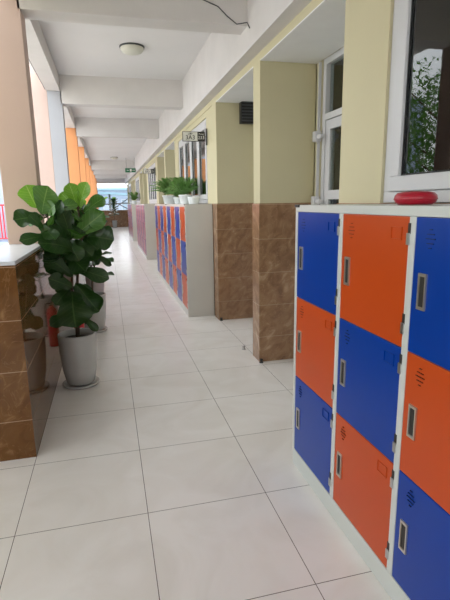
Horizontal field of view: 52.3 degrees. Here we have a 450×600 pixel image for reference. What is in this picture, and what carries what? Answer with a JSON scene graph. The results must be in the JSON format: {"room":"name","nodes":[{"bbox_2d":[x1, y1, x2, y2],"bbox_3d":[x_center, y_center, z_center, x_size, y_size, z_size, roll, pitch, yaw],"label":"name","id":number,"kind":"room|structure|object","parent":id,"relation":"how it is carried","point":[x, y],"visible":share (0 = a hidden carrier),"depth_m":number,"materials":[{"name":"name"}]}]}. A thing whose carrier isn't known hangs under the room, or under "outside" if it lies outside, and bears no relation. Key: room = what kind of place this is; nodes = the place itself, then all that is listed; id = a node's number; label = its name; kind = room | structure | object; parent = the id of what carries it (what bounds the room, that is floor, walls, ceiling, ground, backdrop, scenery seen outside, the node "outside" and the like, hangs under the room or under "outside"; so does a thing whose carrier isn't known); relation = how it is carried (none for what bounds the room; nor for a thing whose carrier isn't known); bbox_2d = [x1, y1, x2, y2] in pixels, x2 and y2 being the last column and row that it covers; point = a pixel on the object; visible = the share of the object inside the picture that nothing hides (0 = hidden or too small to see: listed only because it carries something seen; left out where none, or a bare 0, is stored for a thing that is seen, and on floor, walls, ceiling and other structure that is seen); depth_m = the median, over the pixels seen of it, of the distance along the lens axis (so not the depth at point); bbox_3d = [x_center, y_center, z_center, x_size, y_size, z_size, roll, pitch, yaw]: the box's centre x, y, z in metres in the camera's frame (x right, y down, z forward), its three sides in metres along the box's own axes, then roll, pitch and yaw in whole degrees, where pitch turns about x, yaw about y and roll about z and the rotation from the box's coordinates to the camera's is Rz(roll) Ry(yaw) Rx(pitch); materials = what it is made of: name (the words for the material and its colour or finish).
{"room":"school corridor","nodes":[
{"label":"school corridor","id":0,"kind":"room"},
{"bbox_2d":[29,63,55,222],"bbox_3d":[-2.714,-1.295,6.654,0.559,4.428,0.200,-4,12,-14],"label":"pier","id":1,"kind":"object","parent":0,"point":[39,94],"depth_m":6.38,"materials":[{"name":"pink paint"}]},
{"bbox_2d":[0,239,85,461],"bbox_3d":[-4.684,-2.396,15.826,0.290,1.150,27.910,-4,12,-14],"label":"wall","id":2,"kind":"structure","parent":0,"point":[30,359],"depth_m":2.70,"materials":[{"name":"tile"}]},
{"bbox_2d":[0,243,40,265],"bbox_3d":[-4.694,-2.968,15.700,0.298,0.022,27.915,-4,12,-14],"label":"trim","id":3,"kind":"structure","parent":2,"relation":"on","point":[10,254],"depth_m":2.96,"materials":[{"name":"white stone"}]},
{"bbox_2d":[0,0,44,243],"bbox_3d":[-1.597,-1.353,3.494,0.254,1.828,0.200,-4,12,-14],"label":"column","id":4,"kind":"structure","parent":3,"relation":"on","point":[19,162],"depth_m":3.41,"materials":[{"name":"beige paint"}]},
{"bbox_2d":[47,91,69,195],"bbox_3d":[-2.362,-2.004,6.596,0.189,1.828,0.200,-4,12,-14],"label":"column","id":5,"kind":"structure","parent":3,"relation":"on","point":[55,107],"depth_m":6.45,"materials":[{"name":"white paint"}]},
{"bbox_2d":[65,128,80,184],"bbox_3d":[-3.270,-2.645,9.662,0.419,1.828,0.200,-4,12,-14],"label":"column","id":6,"kind":"structure","parent":3,"relation":"on","point":[71,138],"depth_m":9.52,"materials":[{"name":"orange paint"}]},
{"bbox_2d":[78,147,87,203],"bbox_3d":[-4.067,-3.294,12.756,0.419,1.828,0.200,-4,12,-14],"label":"column","id":7,"kind":"structure","parent":3,"relation":"on","point":[80,149],"depth_m":12.61,"materials":[{"name":"orange paint"}]},
{"bbox_2d":[85,158,90,200],"bbox_3d":[-4.864,-3.943,15.850,0.419,1.828,0.200,-4,12,-14],"label":"column","id":8,"kind":"structure","parent":3,"relation":"on","point":[86,159],"depth_m":15.71,"materials":[{"name":"orange paint"}]},
{"bbox_2d":[89,166,93,196],"bbox_3d":[-5.660,-4.592,18.944,0.419,1.828,0.200,-4,12,-14],"label":"column","id":9,"kind":"structure","parent":3,"relation":"on","point":[90,170],"depth_m":18.83,"materials":[{"name":"orange paint"}]},
{"bbox_2d":[92,171,94,194],"bbox_3d":[-6.457,-5.241,22.038,0.419,1.828,0.200,-4,12,-14],"label":"column","id":10,"kind":"structure","parent":3,"relation":"on","point":[92,171],"depth_m":21.92,"materials":[{"name":"orange paint"}]},
{"bbox_2d":[103,210,128,226],"bbox_3d":[-7.252,-5.209,29.410,2.090,1.050,0.250,-4,12,-14],"label":"wall","id":11,"kind":"structure","parent":0,"point":[122,219],"depth_m":29.38,"materials":[{"name":"brown tile"}]},
{"bbox_2d":[29,20,210,159],"bbox_3d":[-1.771,-4.645,13.159,9.600,0.150,34.100,-4,12,-14],"label":"ceiling","id":12,"kind":"structure","parent":0,"point":[80,49],"depth_m":5.61,"materials":[{"name":"white paint"}]},
{"bbox_2d":[25,19,92,170],"bbox_3d":[-3.971,-4.285,12.510,0.180,0.210,33.800,-4,12,-14],"label":"ceiling beam","id":13,"kind":"structure","parent":12,"relation":"attached to","point":[39,55],"depth_m":5.17,"materials":[{"name":"paint"}]},
{"bbox_2d":[96,178,124,180],"bbox_3d":[-7.053,-7.527,28.275,1.710,0.370,0.200,-4,12,-14],"label":"trim","id":14,"kind":"structure","parent":12,"relation":"attached to","point":[98,179],"depth_m":28.20,"materials":[{"name":"paint"}]},
{"bbox_2d":[95,175,126,177],"bbox_3d":[-6.256,-6.878,25.181,1.710,0.370,0.200,-4,12,-14],"label":"trim","id":15,"kind":"structure","parent":12,"relation":"attached to","point":[96,176],"depth_m":25.10,"materials":[{"name":"paint"}]},
{"bbox_2d":[93,170,129,174],"bbox_3d":[-5.459,-6.229,22.088,1.710,0.370,0.200,-4,12,-14],"label":"trim","id":16,"kind":"structure","parent":12,"relation":"attached to","point":[96,172],"depth_m":22.00,"materials":[{"name":"paint"}]},
{"bbox_2d":[91,160,133,169],"bbox_3d":[-4.662,-5.580,18.994,1.710,0.370,0.200,-4,12,-14],"label":"ceiling beam","id":17,"kind":"structure","parent":12,"relation":"attached to","point":[95,164],"depth_m":18.89,"materials":[{"name":"paint"}]},
{"bbox_2d":[74,117,158,138],"bbox_3d":[-2.272,-3.633,9.712,1.710,0.370,0.200,-4,12,-14],"label":"ceiling beam","id":18,"kind":"structure","parent":12,"relation":"attached to","point":[85,127],"depth_m":9.62,"materials":[{"name":"paint"}]},
{"bbox_2d":[58,75,182,109],"bbox_3d":[-1.475,-2.984,6.619,1.710,0.370,0.200,-4,12,-14],"label":"ceiling beam","id":19,"kind":"structure","parent":12,"relation":"attached to","point":[76,91],"depth_m":6.53,"materials":[{"name":"paint"}]},
{"bbox_2d":[125,162,135,171],"bbox_3d":[-3.703,-5.281,17.953,0.420,0.550,0.064,-4,12,-14],"label":"exit sign","id":20,"kind":"object","parent":12,"relation":"hanging from","point":[126,169],"visible":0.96,"depth_m":17.96,"materials":[{"name":"green plastic"}]},
{"bbox_2d":[16,0,246,34],"bbox_3d":[-0.678,-2.335,3.525,1.710,0.370,0.200,-4,12,-14],"label":"ceiling beam","id":21,"kind":"structure","parent":12,"relation":"attached to","point":[182,15],"depth_m":3.51,"materials":[{"name":"paint"}]},
{"bbox_2d":[204,0,249,27],"bbox_3d":[0.010,-2.235,3.601,0.366,0.206,0.065,-1,12,-3],"label":"cable","id":22,"kind":"object","parent":21,"relation":"hanging from","point":[204,0],"visible":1,"depth_m":3.60,"materials":[{"name":"grey metal"}]},
{"bbox_2d":[119,42,144,55],"bbox_3d":[-1.057,-2.840,5.218,0.284,0.078,0.284,-4,12,-14],"label":"ceiling lamp","id":23,"kind":"object","parent":12,"relation":"attached to","point":[129,48],"visible":1,"depth_m":5.14,"materials":[{"name":"grey metal"}]},
{"bbox_2d":[0,227,391,599],"bbox_3d":[-3.995,-1.154,13.319,4.900,0.250,34.100,-4,12,-14],"label":"floor","id":24,"kind":"structure","parent":0,"point":[173,475],"depth_m":2.46,"materials":[{"name":"beige tile"}]},
{"bbox_2d":[13,182,113,389],"bbox_3d":[-1.194,-0.088,3.610,0.483,1.638,0.768,7,14,32],"label":"fiddle leaf fig","id":25,"kind":"object","parent":24,"relation":"on","point":[63,255],"visible":1,"depth_m":3.52,"materials":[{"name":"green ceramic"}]},
{"bbox_2d":[57,328,96,385],"bbox_3d":[-1.205,0.472,3.788,0.304,0.423,0.304,-4,12,-14],"label":"pot","id":26,"kind":"object","parent":25,"relation":"on","point":[77,348],"depth_m":3.69,"materials":[{"name":"grey ceramic"}]},
{"bbox_2d":[74,197,113,332],"bbox_3d":[-1.533,-0.400,5.292,0.530,1.554,0.519,6,14,31],"label":"fiddle leaf fig","id":27,"kind":"object","parent":24,"relation":"on","point":[99,318],"visible":0.19,"depth_m":5.33,"materials":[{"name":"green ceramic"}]},
{"bbox_2d":[84,291,105,329],"bbox_3d":[-1.547,0.133,5.399,0.304,0.423,0.304,-4,12,-14],"label":"pot","id":28,"kind":"object","parent":27,"relation":"on","point":[99,318],"depth_m":5.34,"materials":[{"name":"grey ceramic"}]},
{"bbox_2d":[85,249,111,291],"bbox_3d":[-2.057,-0.742,7.295,0.505,1.401,0.501,-4,12,-14],"label":"fiddle leaf fig","id":29,"kind":"object","parent":24,"relation":"on","point":[96,286],"visible":0.05,"depth_m":7.31,"materials":[{"name":"grey ceramic"}]},
{"bbox_2d":[85,277,103,291],"bbox_3d":[-2.095,-0.287,7.404,0.304,0.423,0.304,-4,12,-14],"label":"pot","id":30,"kind":"object","parent":29,"relation":"on","point":[96,286],"depth_m":7.30,"materials":[{"name":"grey ceramic"}]},
{"bbox_2d":[108,197,119,227],"bbox_3d":[-6.829,-5.398,28.292,0.729,1.873,0.682,-1,12,1],"label":"fiddle leaf fig","id":31,"kind":"object","parent":24,"relation":"on","point":[113,199],"visible":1,"depth_m":28.27,"materials":[{"name":"green plant"}]},
{"bbox_2d":[112,220,116,227],"bbox_3d":[-6.832,-4.710,28.438,0.304,0.423,0.304,-4,12,-14],"label":"pot","id":32,"kind":"object","parent":31,"relation":"on","point":[114,222],"depth_m":28.34,"materials":[{"name":"grey ceramic"}]},
{"bbox_2d":[127,204,130,236],"bbox_3d":[-4.209,-3.659,20.980,0.356,1.449,1.904,-4,12,-14],"label":"cabinet","id":33,"kind":"object","parent":24,"relation":"on","point":[127,204],"visible":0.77,"depth_m":20.81,"materials":[{"name":"pink metal"}]},
{"bbox_2d":[129,204,137,240],"bbox_3d":[-3.741,-3.278,19.164,0.356,1.449,1.904,-4,12,-14],"label":"cabinet","id":34,"kind":"object","parent":24,"relation":"on","point":[132,207],"visible":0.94,"depth_m":18.31,"materials":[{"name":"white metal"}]},
{"bbox_2d":[128,192,137,203],"bbox_3d":[-3.785,-4.188,18.802,0.488,0.486,0.681,-4,12,-14],"label":"potted fern","id":35,"kind":"object","parent":34,"relation":"on","point":[134,196],"visible":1,"depth_m":18.75,"materials":[{"name":"green plant"}]},
{"bbox_2d":[136,204,141,251],"bbox_3d":[-2.615,-2.361,14.793,0.356,1.449,1.904,-4,12,-14],"label":"cabinet","id":36,"kind":"object","parent":24,"relation":"on","point":[137,205],"visible":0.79,"depth_m":14.65,"materials":[{"name":"pink metal"}]},
{"bbox_2d":[139,204,156,259],"bbox_3d":[-2.147,-1.980,12.976,0.356,1.449,1.904,-4,12,-14],"label":"cabinet","id":37,"kind":"object","parent":24,"relation":"on","point":[147,211],"visible":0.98,"depth_m":12.12,"materials":[{"name":"grey metal"}]},
{"bbox_2d":[154,204,169,290],"bbox_3d":[-1.022,-1.063,8.605,0.356,1.449,1.904,-4,12,-14],"label":"cabinet","id":38,"kind":"object","parent":24,"relation":"on","point":[160,209],"visible":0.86,"depth_m":8.42,"materials":[{"name":"metal"}]},
{"bbox_2d":[149,177,177,203],"bbox_3d":[-1.091,-1.944,8.159,0.579,0.464,0.683,-4,12,-14],"label":"potted fern","id":39,"kind":"object","parent":38,"relation":"on","point":[168,199],"visible":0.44,"depth_m":8.15,"materials":[{"name":"green plant"}]},
{"bbox_2d":[162,195,175,203],"bbox_3d":[-0.995,-1.807,8.264,0.268,0.150,0.268,-4,12,-14],"label":"pot","id":40,"kind":"object","parent":39,"relation":"on","point":[168,199],"depth_m":8.17,"materials":[{"name":"white ceramic"}]},
{"bbox_2d":[166,204,214,316],"bbox_3d":[-0.554,-0.682,6.788,0.356,1.449,1.904,-4,12,-14],"label":"cabinet","id":41,"kind":"object","parent":24,"relation":"on","point":[189,226],"visible":0.99,"depth_m":5.96,"materials":[{"name":"grey metal"}]},
{"bbox_2d":[161,181,188,203],"bbox_3d":[-0.778,-1.679,7.174,0.450,0.349,0.504,-4,12,-14],"label":"potted fern","id":42,"kind":"object","parent":41,"relation":"on","point":[174,192],"visible":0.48,"depth_m":7.15,"materials":[{"name":"green plant"}]},
{"bbox_2d":[173,197,179,203],"bbox_3d":[-0.726,-1.564,7.225,0.175,0.100,0.175,-4,12,-14],"label":"pot","id":43,"kind":"object","parent":42,"relation":"on","point":[177,201],"depth_m":7.16,"materials":[{"name":"white ceramic"}]},
{"bbox_2d":[167,177,198,203],"bbox_3d":[-0.621,-1.566,6.564,0.458,0.378,0.539,-4,12,-14],"label":"potted fern","id":44,"kind":"object","parent":41,"relation":"on","point":[186,186],"visible":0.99,"depth_m":6.54,"materials":[{"name":"green plant"}]},
{"bbox_2d":[178,195,191,203],"bbox_3d":[-0.572,-1.453,6.624,0.196,0.130,0.196,-4,12,-14],"label":"pot","id":45,"kind":"object","parent":44,"relation":"on","point":[183,198],"depth_m":6.55,"materials":[{"name":"white ceramic"}]},
{"bbox_2d":[188,197,199,203],"bbox_3d":[-0.420,-1.337,6.161,0.166,0.092,0.166,-4,12,-14],"label":"pot","id":46,"kind":"object","parent":41,"relation":"on","point":[192,200],"visible":1,"depth_m":6.10,"materials":[{"name":"white ceramic"}]},
{"bbox_2d":[292,204,449,599],"bbox_3d":[0.772,0.398,1.639,0.356,1.449,1.904,-4,12,-14],"label":"cabinet","id":47,"kind":"object","parent":24,"relation":"on","point":[371,423],"visible":1,"depth_m":1.71,"materials":[{"name":"blue metal"}]},
{"bbox_2d":[393,191,437,204],"bbox_3d":[0.708,-0.380,1.705,0.156,0.049,0.156,-4,12,-14],"label":"round cushion","id":48,"kind":"object","parent":47,"relation":"on","point":[410,197],"visible":1,"depth_m":1.65,"materials":[{"name":"plastic"}]},
{"bbox_2d":[127,0,401,203],"bbox_3d":[0.401,-3.572,13.859,5.200,1.210,35.620,-4,12,-14],"label":"wall","id":49,"kind":"structure","parent":0,"point":[271,159],"depth_m":3.88,"materials":[{"name":"beige paint"}]},
{"bbox_2d":[97,181,124,183],"bbox_3d":[-7.247,-7.597,28.906,2.000,0.490,0.200,-4,12,-14],"label":"trim","id":50,"kind":"structure","parent":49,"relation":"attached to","point":[98,182],"depth_m":28.87,"materials":[{"name":"paint"}]},
{"bbox_2d":[129,183,131,203],"bbox_3d":[-5.280,-5.953,25.729,0.072,1.078,2.475,-4,12,-14],"label":"window","id":51,"kind":"structure","parent":49,"relation":"in","point":[130,183],"depth_m":25.83,"materials":[{"name":"white plastic"}]},
{"bbox_2d":[135,177,139,203],"bbox_3d":[-3.686,-4.655,19.542,0.072,1.078,2.475,-4,12,-14],"label":"window","id":52,"kind":"structure","parent":49,"relation":"in","point":[137,178],"depth_m":19.51,"materials":[{"name":"white plastic"}]},
{"bbox_2d":[143,169,155,174],"bbox_3d":[-1.976,-3.364,11.995,0.316,0.200,0.024,-4,12,-14],"label":"sign","id":53,"kind":"object","parent":49,"relation":"attached to","point":[145,171],"visible":1,"depth_m":11.98,"materials":[{"name":"grey metal"}]},
{"bbox_2d":[148,163,156,203],"bbox_3d":[-2.092,-3.358,13.354,0.072,1.078,2.475,-4,12,-14],"label":"window","id":54,"kind":"structure","parent":49,"relation":"in","point":[151,177],"depth_m":13.32,"materials":[{"name":"white plastic"}]},
{"bbox_2d":[179,119,207,202],"bbox_3d":[-0.499,-2.060,7.167,0.072,1.078,2.475,-4,12,-14],"label":"window","id":55,"kind":"structure","parent":49,"relation":"in","point":[192,155],"depth_m":6.80,"materials":[{"name":"white plastic"}]},
{"bbox_2d":[182,129,206,144],"bbox_3d":[-0.382,-2.066,5.807,0.316,0.200,0.024,-4,12,-14],"label":"sign","id":56,"kind":"object","parent":49,"relation":"attached to","point":[188,136],"visible":1,"depth_m":5.80,"materials":[{"name":"grey metal"}]},
{"bbox_2d":[125,0,311,183],"bbox_3d":[-2.170,-4.242,12.983,0.110,0.550,33.800,-4,12,-14],"label":"beam","id":57,"kind":"structure","parent":49,"relation":"attached to","point":[222,57],"depth_m":4.62,"materials":[{"name":"paint"}]},
{"bbox_2d":[126,0,345,185],"bbox_3d":[-2.683,-4.594,16.286,0.500,0.008,29.100,-4,12,-14],"label":"trim","id":58,"kind":"structure","parent":49,"relation":"attached to","point":[321,33],"depth_m":3.37,"materials":[{"name":"white paint"}]},
{"bbox_2d":[239,101,252,123],"bbox_3d":[0.281,-2.198,5.346,0.210,0.270,0.102,-4,12,-14],"label":"air vent","id":59,"kind":"object","parent":49,"relation":"in","point":[245,107],"visible":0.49,"depth_m":5.30,"materials":[{"name":"black plastic"}]},
{"bbox_2d":[311,62,323,204],"bbox_3d":[0.791,-1.178,3.908,0.055,1.580,0.128,-4,12,-14],"label":"conduit","id":60,"kind":"object","parent":49,"relation":"attached to","point":[317,135],"visible":0.87,"depth_m":3.88,"materials":[{"name":"white plastic"}]},
{"bbox_2d":[320,47,343,204],"bbox_3d":[0.991,-0.588,3.478,0.119,2.600,1.200,-4,12,-14],"label":"window","id":61,"kind":"structure","parent":49,"relation":"in","point":[333,64],"depth_m":3.77,"materials":[{"name":"white plastic"}]},
{"bbox_2d":[383,0,449,202],"bbox_3d":[1.095,-0.762,0.979,0.072,1.078,2.475,-4,12,-14],"label":"window","id":62,"kind":"structure","parent":49,"relation":"in","point":[417,158],"depth_m":1.96,"materials":[{"name":"white plastic"}]},
{"bbox_3d":[-1.793,-2.704,13.582,0.300,2.600,29.380,-4,12,-14],"label":"wall","id":63,"kind":"structure","parent":0,"visible":0},
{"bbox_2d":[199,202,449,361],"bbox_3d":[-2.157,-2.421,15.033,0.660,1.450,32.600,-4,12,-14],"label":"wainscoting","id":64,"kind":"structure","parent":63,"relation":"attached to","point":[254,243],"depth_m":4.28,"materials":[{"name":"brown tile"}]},
{"label":"outside","id":65,"kind":"structure","parent":0,"visible":0},
{"bbox_3d":[-32.467,0.331,25.422,110.000,0.100,180.000,-4,12,-14],"label":"ground","id":66,"kind":"structure","parent":65,"visible":0},
{"bbox_2d":[0,174,7,245],"bbox_3d":[-16.408,-5.642,25.566,14.400,11.000,9.200,-4,12,-14],"label":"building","id":67,"kind":"structure","parent":66,"relation":"on","point":[3,228],"depth_m":23.34,"materials":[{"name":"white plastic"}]},
{"bbox_2d":[97,188,127,209],"bbox_3d":[-11.207,-8.700,49.972,18.600,6.600,8.200,-4,12,-14],"label":"building","id":68,"kind":"structure","parent":66,"relation":"on","point":[120,199],"depth_m":47.49,"materials":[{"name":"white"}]},
{"bbox_2d":[98,192,127,209],"bbox_3d":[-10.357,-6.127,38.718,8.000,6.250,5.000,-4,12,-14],"label":"railing","id":69,"kind":"object","parent":66,"relation":"on","point":[99,193],"visible":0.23,"depth_m":36.32,"materials":[{"name":"white metal"}]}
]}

